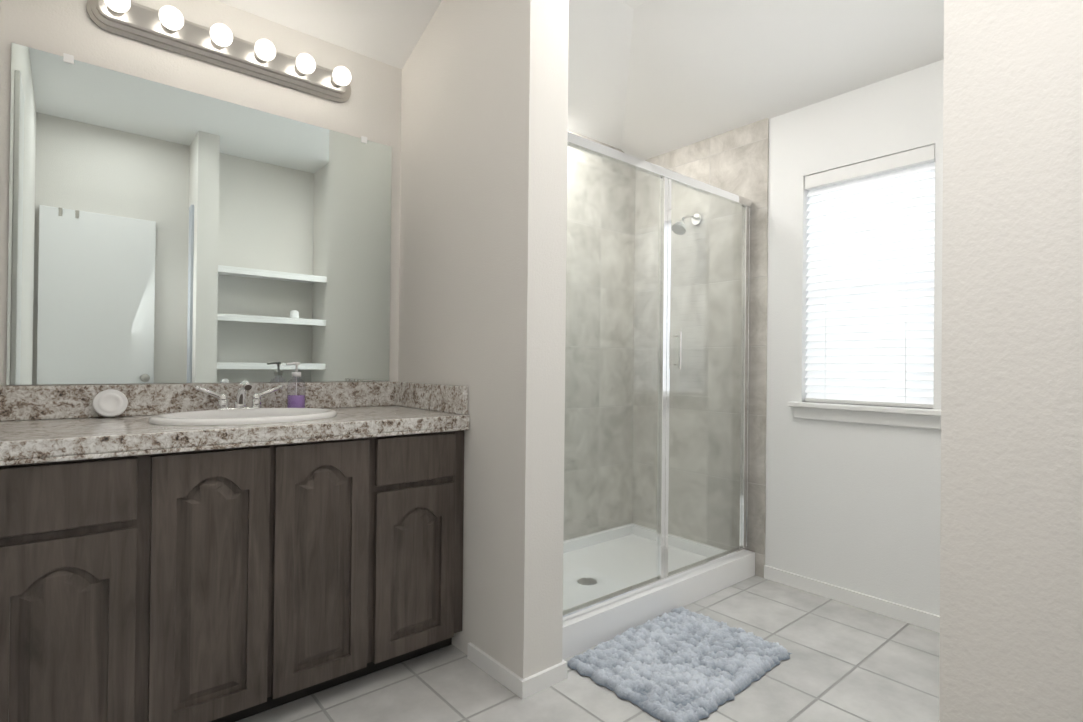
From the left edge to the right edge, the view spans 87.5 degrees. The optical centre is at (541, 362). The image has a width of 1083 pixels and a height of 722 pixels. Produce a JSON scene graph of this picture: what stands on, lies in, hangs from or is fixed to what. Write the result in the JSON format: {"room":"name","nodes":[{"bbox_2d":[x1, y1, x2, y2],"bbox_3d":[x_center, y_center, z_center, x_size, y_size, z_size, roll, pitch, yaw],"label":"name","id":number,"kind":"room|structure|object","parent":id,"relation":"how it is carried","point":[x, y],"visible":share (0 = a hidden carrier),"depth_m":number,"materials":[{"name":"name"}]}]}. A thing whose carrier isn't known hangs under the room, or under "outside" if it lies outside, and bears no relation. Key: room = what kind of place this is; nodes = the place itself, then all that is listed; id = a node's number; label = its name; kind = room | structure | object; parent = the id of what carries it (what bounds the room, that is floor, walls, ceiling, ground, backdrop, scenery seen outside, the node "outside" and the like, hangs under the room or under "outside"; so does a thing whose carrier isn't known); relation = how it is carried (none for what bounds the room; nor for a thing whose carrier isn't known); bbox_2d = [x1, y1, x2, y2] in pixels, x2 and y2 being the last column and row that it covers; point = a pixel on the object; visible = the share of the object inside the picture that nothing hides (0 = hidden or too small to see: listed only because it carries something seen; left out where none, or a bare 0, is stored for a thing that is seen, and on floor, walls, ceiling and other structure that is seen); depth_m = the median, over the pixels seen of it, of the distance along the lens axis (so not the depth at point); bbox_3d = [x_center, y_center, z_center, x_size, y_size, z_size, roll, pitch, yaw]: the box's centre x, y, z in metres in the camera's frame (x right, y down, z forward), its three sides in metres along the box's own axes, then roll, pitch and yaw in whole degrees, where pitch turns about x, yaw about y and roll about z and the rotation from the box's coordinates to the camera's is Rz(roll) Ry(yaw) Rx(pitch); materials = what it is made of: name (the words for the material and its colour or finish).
{"room":"bathroom","nodes":[
{"label":"bathroom","id":0,"kind":"room"},
{"bbox_2d":[0,0,401,385],"bbox_3d":[-0.557,-0.358,2.514,3.083,2.750,0.129,1,0,-40],"label":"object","id":1,"kind":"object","parent":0,"point":[160,233],"depth_m":1.90,"materials":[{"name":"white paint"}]},
{"bbox_2d":[86,0,350,102],"bbox_3d":[-1.036,-1.086,1.946,0.824,0.116,0.137,1,0,-40],"label":"sconce","id":2,"kind":"object","parent":1,"relation":"attached to","point":[169,28],"visible":1,"depth_m":1.91,"materials":[{"name":"silver metal"}]},
{"bbox_2d":[563,130,634,540],"bbox_3d":[0.036,-0.116,2.935,1.350,2.282,0.010,1,0,-40],"label":"tiled wall","id":3,"kind":"structure","parent":1,"relation":"attached to","point":[584,369],"depth_m":3.17,"materials":[{"name":"beige tile"}]},
{"bbox_2d":[398,0,568,678],"bbox_3d":[-0.262,-0.357,2.119,0.160,2.750,0.874,1,0,-40],"label":"wall","id":4,"kind":"structure","parent":0,"point":[483,203],"depth_m":1.85,"materials":[{"name":"white paint"}]},
{"bbox_2d":[467,642,542,698],"bbox_3d":[-0.141,0.992,1.839,0.039,0.052,0.306,1,0,-40],"label":"baseboard","id":5,"kind":"structure","parent":4,"relation":"attached to","point":[516,684],"depth_m":1.78,"materials":[{"name":"white wood"}]},
{"bbox_2d":[216,0,943,159],"bbox_3d":[0.293,-1.325,1.668,3.273,0.508,2.934,1,0,-40],"label":"ceiling","id":6,"kind":"structure","parent":0,"point":[648,79],"depth_m":2.40,"materials":[{"name":"white paint"}]},
{"bbox_2d":[236,575,939,721],"bbox_3d":[0.261,1.050,1.564,3.243,0.060,2.904,1,0,-40],"label":"floor","id":7,"kind":"structure","parent":0,"point":[845,662],"depth_m":1.79,"materials":[{"name":"tile"}]},
{"bbox_2d":[0,380,469,721],"bbox_3d":[-0.903,0.534,1.784,1.227,0.951,0.564,1,0,-40],"label":"bathroom vanity","id":8,"kind":"object","parent":7,"relation":"on","point":[231,552],"visible":1,"depth_m":1.53,"materials":[{"name":"brown wood"}]},
{"bbox_2d":[0,382,469,465],"bbox_3d":[-0.899,0.150,1.785,1.227,0.152,0.564,1,0,-40],"label":"countertop","id":9,"kind":"structure","parent":8,"relation":"on","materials":[{"name":"stone"}]},
{"bbox_2d":[92,389,127,416],"bbox_3d":[-1.323,0.125,1.737,0.086,0.085,0.041,1,0,-40],"label":"soap dish","id":10,"kind":"object","parent":9,"relation":"on","point":[110,403],"visible":0.98,"depth_m":1.73,"materials":[{"name":"white ceramic"}]},
{"bbox_2d":[195,380,282,409],"bbox_3d":[-0.999,0.116,1.896,0.269,0.115,0.139,1,0,-40],"label":"faucet","id":11,"kind":"object","parent":9,"relation":"on","point":[240,402],"depth_m":1.91,"materials":[{"name":"silver metal"}]},
{"bbox_2d":[148,408,336,425],"bbox_3d":[-0.906,0.229,1.760,0.524,0.147,0.379,1,0,-40],"label":"sink","id":12,"kind":"object","parent":9,"relation":"in","point":[220,416],"depth_m":1.72,"materials":[{"name":"white ceramic"}]},
{"bbox_2d":[286,362,305,407],"bbox_3d":[-0.878,0.086,2.018,0.070,0.177,0.062,1,0,-40],"label":"soap bottle","id":13,"kind":"object","parent":9,"relation":"on","point":[296,401],"visible":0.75,"depth_m":2.01,"materials":[{"name":"purple plastic"}]},
{"bbox_2d":[562,132,754,659],"bbox_3d":[0.289,0.110,2.629,1.326,1.832,0.782,1,0,-40],"label":"shower","id":14,"kind":"object","parent":7,"relation":"on","point":[619,580],"visible":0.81,"depth_m":2.39,"materials":[{"name":"clear glass"}]},
{"bbox_2d":[567,606,791,721],"bbox_3d":[0.480,1.004,1.954,0.687,0.037,0.503,1,0,-40],"label":"bath mat","id":15,"kind":"object","parent":7,"relation":"on","point":[681,664],"visible":1,"depth_m":1.89,"materials":[{"name":"grey fabric"}]},
{"bbox_2d":[765,59,943,615],"bbox_3d":[1.375,-0.338,2.496,0.130,2.750,2.404,1,0,-40],"label":"wall","id":16,"kind":"structure","parent":0,"point":[852,506],"depth_m":2.46,"materials":[{"name":"white paint"}]},
{"bbox_2d":[632,118,768,577],"bbox_3d":[0.818,-0.107,3.045,0.010,2.282,0.829,1,0,-40],"label":"tiled wall","id":17,"kind":"structure","parent":16,"relation":"attached to","point":[735,161],"depth_m":2.97,"materials":[{"name":"beige tile"}]},
{"bbox_2d":[764,565,939,632],"bbox_3d":[1.465,1.007,2.254,0.012,0.060,1.220,1,0,-40],"label":"baseboard","id":18,"kind":"structure","parent":16,"relation":"attached to","point":[903,613],"depth_m":2.40,"materials":[{"name":"white wood"}]},
{"bbox_2d":[788,401,940,428],"bbox_3d":[1.366,0.219,2.407,0.105,0.075,0.606,1,0,-40],"label":"window sill","id":19,"kind":"structure","parent":16,"relation":"attached to","point":[905,417],"depth_m":2.35,"materials":[{"name":"white wood"}]},
{"bbox_2d":[939,0,1082,721],"bbox_3d":[0.548,-0.357,0.456,0.124,2.750,0.345,1,0,-40],"label":"wall","id":20,"kind":"structure","parent":0,"point":[1011,581],"depth_m":0.51,"materials":[{"name":"white paint"}]},
{"bbox_3d":[1.439,-0.338,2.466,0.040,1.040,0.516,1,0,-40],"label":"window","id":21,"kind":"structure","parent":0,"visible":0},
{"bbox_2d":[805,144,934,407],"bbox_3d":[1.395,-0.338,2.429,0.064,1.036,0.508,1,0,-40],"label":"window blinds","id":22,"kind":"object","parent":21,"relation":"attached to","point":[870,305],"visible":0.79,"depth_m":2.40,"materials":[{"name":"white plastic"}]}
]}

